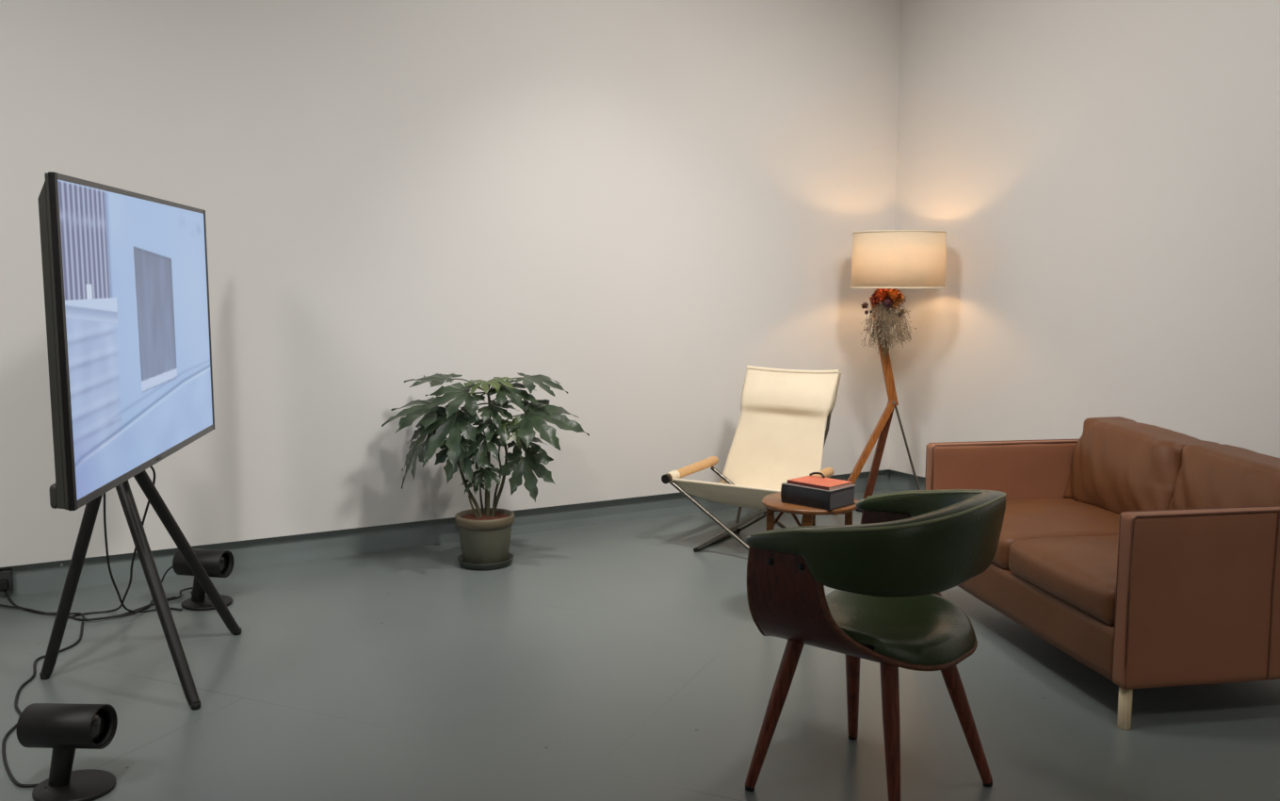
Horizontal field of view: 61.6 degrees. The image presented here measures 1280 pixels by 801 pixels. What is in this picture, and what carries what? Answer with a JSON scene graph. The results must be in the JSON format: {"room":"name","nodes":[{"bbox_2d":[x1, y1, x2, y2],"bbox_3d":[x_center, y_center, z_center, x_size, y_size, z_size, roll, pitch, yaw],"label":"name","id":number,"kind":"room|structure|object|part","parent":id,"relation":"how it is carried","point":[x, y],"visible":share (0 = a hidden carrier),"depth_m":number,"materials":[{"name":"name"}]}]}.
{"room":"living room","nodes":[
{"label":"living room","id":0,"kind":"room"},
{"bbox_2d":[0,0,901,567],"bbox_3d":[-2.472,-1.214,4.318,9.399,3.765,0.200,-4,7,-28],"label":"wall","id":1,"kind":"structure","parent":0,"point":[635,206],"depth_m":5.11,"materials":[{"name":"paint"}]},
{"bbox_2d":[0,568,13,591],"bbox_3d":[-2.626,0.739,4.357,0.135,0.085,0.056,-4,7,-28],"label":"wall outlet","id":2,"kind":"object","parent":1,"relation":"attached to","point":[6,575],"visible":1,"depth_m":4.38,"materials":[{"name":"black plastic"}]},
{"bbox_2d":[0,469,889,597],"bbox_3d":[-2.482,0.721,4.557,9.399,0.135,0.158,-4,7,-28],"label":"baseboard","id":3,"kind":"structure","parent":1,"relation":"attached to","point":[50,575],"depth_m":5.10,"materials":[{"name":"paint"}]},
{"bbox_2d":[0,488,1279,800],"bbox_3d":[-0.149,1.347,0.325,9.399,0.150,9.900,-4,7,-28],"label":"floor","id":4,"kind":"structure","parent":0,"point":[623,660],"depth_m":3.39,"materials":[{"name":"grey paint"}]},
{"bbox_2d":[1,620,83,787],"bbox_3d":[-1.874,0.916,3.370,0.152,0.016,1.476,-3,7,-24],"label":"power cable","id":5,"kind":"object","parent":4,"relation":"on","point":[19,711],"visible":0.89,"depth_m":3.20,"materials":[{"name":"rubber"}]},
{"bbox_2d":[16,702,117,800],"bbox_3d":[-1.455,0.881,2.734,0.215,0.230,0.180,1,7,9],"label":"spotlight","id":6,"kind":"object","parent":4,"relation":"on","point":[61,727],"visible":1,"depth_m":2.70,"materials":[{"name":"black plastic"}]},
{"bbox_3d":[-1.472,0.913,2.741,0.090,0.140,0.038,1,7,9],"label":"stem","id":7,"kind":"part","parent":6,"relation":"part of","materials":[{"name":"black plastic"}]},
{"bbox_2d":[3,589,176,620],"bbox_3d":[-2.263,0.797,4.255,0.732,0.057,0.331,0,7,0],"label":"cable","id":8,"kind":"object","parent":4,"relation":"on","point":[5,591],"visible":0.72,"depth_m":4.22,"materials":[{"name":"rubber"}]},
{"bbox_2d":[0,586,192,620],"bbox_3d":[-2.234,0.816,4.233,0.843,0.015,0.376,-1,7,-11],"label":"cable","id":9,"kind":"object","parent":4,"relation":"on","point":[185,589],"visible":0.87,"depth_m":4.16,"materials":[{"name":"rubber"}]},
{"bbox_2d":[39,469,241,710],"bbox_3d":[-1.510,0.272,3.443,0.668,1.280,0.618,-6,9,-43],"label":"tripod stand","id":10,"kind":"object","parent":4,"relation":"on","point":[123,490],"visible":0.52,"depth_m":3.48,"materials":[{"name":"black metal"}]},
{"bbox_3d":[-1.825,0.499,3.500,0.274,0.796,0.042,-2,7,-15],"label":"leg","id":11,"kind":"part","parent":10,"relation":"part of","materials":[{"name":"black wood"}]},
{"bbox_2d":[37,171,214,510],"bbox_3d":[-1.597,-0.226,3.448,0.066,0.855,1.516,-1,7,-9],"label":"television","id":12,"kind":"object","parent":10,"relation":"attached to","point":[125,272],"visible":1,"depth_m":3.13,"materials":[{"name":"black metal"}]},
{"bbox_2d":[68,465,155,617],"bbox_3d":[-1.895,0.428,3.927,0.673,0.862,0.158,5,8,39],"label":"hanging cable","id":13,"kind":"object","parent":12,"relation":"hanging from","point":[152,467],"visible":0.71,"depth_m":3.87,"materials":[{"name":"rubber"}]},
{"bbox_2d":[103,492,182,612],"bbox_3d":[-1.880,0.463,3.888,0.188,0.803,0.628,0,7,0],"label":"hanging cable","id":14,"kind":"object","parent":10,"relation":"hanging from","point":[105,519],"visible":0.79,"depth_m":3.91,"materials":[{"name":"rubber"}]},
{"bbox_2d":[127,566,172,612],"bbox_3d":[-1.952,0.740,4.294,0.103,0.159,0.247,6,9,41],"label":"coiled cable","id":15,"kind":"object","parent":4,"relation":"on","point":[170,567],"visible":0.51,"depth_m":4.37,"materials":[{"name":"rubber"}]},
{"bbox_2d":[172,548,234,610],"bbox_3d":[-1.744,0.705,4.297,0.213,0.224,0.180,1,7,12],"label":"spotlight","id":16,"kind":"object","parent":4,"relation":"on","point":[217,562],"visible":0.76,"depth_m":4.26,"materials":[{"name":"black plastic"}]},
{"bbox_3d":[-1.762,0.735,4.304,0.090,0.140,0.038,1,7,12],"label":"stem","id":17,"kind":"part","parent":16,"relation":"part of","materials":[{"name":"black plastic"}]},
{"bbox_2d":[381,372,589,569],"bbox_3d":[-0.684,0.320,4.840,0.916,0.868,0.499,0,7,0],"label":"potted plant","id":18,"kind":"object","parent":4,"relation":"on","point":[485,532],"visible":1,"depth_m":4.78,"materials":[{"name":"green plant"}]},
{"bbox_3d":[-0.777,0.386,4.843,0.133,0.339,0.021,-1,7,-12],"label":"stem","id":19,"kind":"part","parent":18,"relation":"part of","materials":[{"name":"green plant"}]},
{"bbox_3d":[-0.747,0.490,4.840,0.056,0.134,0.013,-2,7,-16],"label":"stem","id":20,"kind":"part","parent":18,"relation":"part of","materials":[{"name":"green plant"}]},
{"bbox_3d":[-0.722,0.462,4.914,0.025,0.171,0.013,0,7,0],"label":"stem","id":21,"kind":"part","parent":18,"relation":"part of","materials":[{"name":"green plant"}]},
{"bbox_3d":[-0.711,0.315,4.912,0.033,0.462,0.060,-4,8,-34],"label":"stem","id":22,"kind":"part","parent":18,"relation":"part of","materials":[{"name":"green plant"}]},
{"bbox_3d":[-0.706,0.629,4.903,0.242,0.200,0.242,0,7,0],"label":"pot","id":23,"kind":"part","parent":18,"relation":"part of","materials":[{"name":"ceramic"}]},
{"bbox_3d":[-0.687,0.251,4.861,0.032,0.601,0.020,0,7,0],"label":"stem","id":24,"kind":"part","parent":18,"relation":"part of","materials":[{"name":"green plant"}]},
{"bbox_3d":[-0.654,0.357,4.904,0.053,0.381,0.015,0,7,-4],"label":"stem","id":25,"kind":"part","parent":18,"relation":"part of","materials":[{"name":"green plant"}]},
{"bbox_3d":[-0.640,0.367,4.864,0.091,0.373,0.036,0,7,0],"label":"stem","id":26,"kind":"part","parent":18,"relation":"part of","materials":[{"name":"green plant"}]},
{"bbox_2d":[661,365,841,551],"bbox_3d":[0.579,0.283,5.258,0.681,0.846,0.731,4,8,31],"label":"folding chair","id":27,"kind":"object","parent":4,"relation":"on","point":[781,434],"visible":0.82,"depth_m":5.40,"materials":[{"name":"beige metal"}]},
{"bbox_3d":[0.261,0.339,5.348,0.048,0.061,0.491,4,8,31],"label":"armrest","id":28,"kind":"part","parent":27,"relation":"part of","materials":[{"name":"brown wood"}]},
{"bbox_3d":[0.386,0.691,5.324,0.021,0.021,0.470,4,8,31],"label":"floor rail","id":29,"kind":"part","parent":27,"relation":"part of","materials":[{"name":"metal"}]},
{"bbox_3d":[0.798,0.376,5.022,0.048,0.061,0.491,4,8,31],"label":"armrest","id":30,"kind":"part","parent":27,"relation":"part of","materials":[{"name":"brown wood"}]},
{"bbox_2d":[761,491,858,530],"bbox_3d":[0.640,0.608,4.065,0.362,0.470,0.362,2,7,20],"label":"side table","id":31,"kind":"object","parent":4,"relation":"on","point":[773,502],"visible":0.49,"depth_m":3.94,"materials":[{"name":"brown wood"}]},
{"bbox_3d":[0.493,0.616,4.082,0.028,0.452,0.034,1,7,6],"label":"leg","id":32,"kind":"part","parent":31,"relation":"part of","materials":[{"name":"brown wood"}]},
{"bbox_3d":[0.608,0.634,3.919,0.034,0.452,0.028,1,7,12],"label":"leg","id":33,"kind":"part","parent":31,"relation":"part of","materials":[{"name":"brown wood"}]},
{"bbox_3d":[0.666,0.602,4.196,0.034,0.452,0.028,1,7,11],"label":"leg","id":34,"kind":"part","parent":31,"relation":"part of","materials":[{"name":"brown wood"}]},
{"bbox_2d":[780,481,855,510],"bbox_3d":[0.661,0.345,3.983,0.216,0.073,0.168,6,9,44],"label":"book","id":35,"kind":"object","parent":31,"relation":"on","point":[792,494],"visible":0.9,"depth_m":3.92,"materials":[{"name":"paper"}]},
{"bbox_2d":[787,474,852,489],"bbox_3d":[0.665,0.303,3.975,0.144,0.012,0.190,-6,9,-44],"label":"book","id":36,"kind":"object","parent":35,"relation":"on","point":[816,481],"visible":1,"depth_m":3.95,"materials":[{"name":"red paper"}]},
{"bbox_2d":[809,471,825,477],"bbox_3d":[0.669,0.279,4.050,0.070,0.018,0.019,6,9,44],"label":"hair clip","id":37,"kind":"object","parent":36,"relation":"on","point":[812,473],"visible":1,"depth_m":4.05,"materials":[{"name":"black metal"}]},
{"bbox_3d":[0.780,0.621,4.037,0.028,0.452,0.034,1,7,12],"label":"leg","id":38,"kind":"part","parent":31,"relation":"part of","materials":[{"name":"brown wood"}]},
{"bbox_2d":[745,488,1006,800],"bbox_3d":[0.608,0.603,2.709,0.544,0.789,0.619,5,8,37],"label":"armchair","id":39,"kind":"object","parent":4,"relation":"on","point":[888,572],"visible":1,"depth_m":2.53,"materials":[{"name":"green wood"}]},
{"bbox_3d":[0.343,0.791,2.731,0.150,0.394,0.043,0,7,-4],"label":"leg","id":40,"kind":"part","parent":39,"relation":"part of","materials":[{"name":"brown wood"}]},
{"bbox_3d":[0.588,0.764,2.974,0.043,0.394,0.144,2,7,14],"label":"leg","id":41,"kind":"part","parent":39,"relation":"part of","materials":[{"name":"brown wood"}]},
{"bbox_3d":[0.596,0.812,2.554,0.043,0.387,0.072,-3,7,-23],"label":"leg","id":42,"kind":"part","parent":39,"relation":"part of","materials":[{"name":"brown wood"}]},
{"bbox_3d":[0.822,0.790,2.745,0.175,0.396,0.043,0,7,-3],"label":"leg","id":43,"kind":"part","parent":39,"relation":"part of","materials":[{"name":"brown wood"}]},
{"bbox_2d":[836,229,946,515],"bbox_3d":[1.398,-0.149,5.980,0.557,1.559,0.510,3,7,21],"label":"floor lamp","id":44,"kind":"object","parent":4,"relation":"on","point":[883,258],"visible":0.88,"depth_m":5.72,"materials":[{"name":"fabric"}]},
{"bbox_3d":[1.244,0.313,5.959,0.367,0.645,0.129,0,7,0],"label":"leg","id":45,"kind":"part","parent":44,"relation":"part of","materials":[{"name":"brown wood"}]},
{"bbox_3d":[1.351,0.305,6.084,0.196,0.625,0.046,6,9,41],"label":"leg","id":46,"kind":"part","parent":44,"relation":"part of","materials":[{"name":"brown wood"}]},
{"bbox_2d":[860,288,916,358],"bbox_3d":[1.347,-0.427,5.832,0.301,0.407,0.223,0,7,0],"label":"bouquet","id":47,"kind":"object","parent":44,"relation":"hanging from","point":[891,297],"visible":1,"depth_m":5.81,"materials":[{"name":"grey plant"}]},
{"bbox_3d":[1.420,-0.770,5.901,0.506,0.298,0.506,0,7,0],"label":"lamp shade","id":48,"kind":"part","parent":44,"relation":"part of","materials":[{"name":"fabric"}]},
{"bbox_3d":[1.458,0.106,5.946,0.312,1.042,0.056,4,8,31],"label":"rod","id":49,"kind":"part","parent":44,"relation":"part of","materials":[{"name":"silver metal"}]},
{"bbox_2d":[924,416,1279,729],"bbox_3d":[1.719,0.505,3.795,0.942,0.736,1.378,-1,7,-9],"label":"sofa","id":50,"kind":"object","parent":4,"relation":"on","point":[1147,555],"visible":0.91,"depth_m":3.36,"materials":[{"name":"brown leather"}]},
{"bbox_3d":[1.622,0.421,4.436,0.920,0.509,0.067,-1,7,-9],"label":"arm","id":51,"kind":"part","parent":50,"relation":"part of","materials":[{"name":"brown leather"}]},
{"bbox_3d":[1.310,0.674,3.746,0.071,0.162,1.250,-1,7,-9],"label":"rail","id":52,"kind":"part","parent":50,"relation":"part of","materials":[{"name":"brown leather"}]},
{"bbox_2d":[991,498,1119,569],"bbox_3d":[1.540,0.486,4.080,0.678,0.150,0.617,-1,7,-9],"label":"seat cushion","id":53,"kind":"object","parent":50,"relation":"on","point":[1024,518],"depth_m":3.92,"materials":[{"name":"brown leather"}]},
{"bbox_2d":[1008,534,1118,625],"bbox_3d":[1.641,0.555,3.471,0.680,0.150,0.617,-1,7,-9],"label":"seat cushion","id":54,"kind":"object","parent":50,"relation":"on","point":[1076,574],"depth_m":3.41,"materials":[{"name":"brown leather"}]},
{"bbox_3d":[1.409,0.888,3.119,0.037,0.129,0.037,-1,7,-9],"label":"leg","id":55,"kind":"part","parent":50,"relation":"part of","materials":[{"name":"beige wood"}]},
{"bbox_2d":[1063,416,1218,514],"bbox_3d":[1.919,0.268,4.119,0.289,0.338,0.615,-1,7,-9],"label":"cushion","id":56,"kind":"object","parent":50,"relation":"on","point":[1118,464],"depth_m":4.07,"materials":[{"name":"brown leather"}]},
{"bbox_3d":[1.835,0.567,3.154,0.920,0.509,0.067,-1,7,-9],"label":"arm","id":57,"kind":"part","parent":50,"relation":"part of","materials":[{"name":"brown leather"}]},
{"bbox_2d":[1167,443,1279,509],"bbox_3d":[2.017,0.345,3.509,0.294,0.324,0.615,-1,7,-9],"label":"cushion","id":58,"kind":"object","parent":50,"relation":"on","point":[1207,475],"depth_m":3.55,"materials":[{"name":"brown leather"}]},
{"bbox_2d":[889,0,1279,477],"bbox_3d":[3.889,-0.982,2.277,0.200,3.765,9.500,-4,7,-28],"label":"wall","id":59,"kind":"structure","parent":0,"point":[1101,178],"depth_m":5.21,"materials":[{"name":"paint"}]},
{"bbox_2d":[889,469,924,491],"bbox_3d":[3.897,0.952,2.526,0.158,0.135,9.542,-4,7,-28],"label":"baseboard","id":60,"kind":"structure","parent":59,"relation":"attached to","point":[899,481],"depth_m":6.54,"materials":[{"name":"paint"}]}
]}

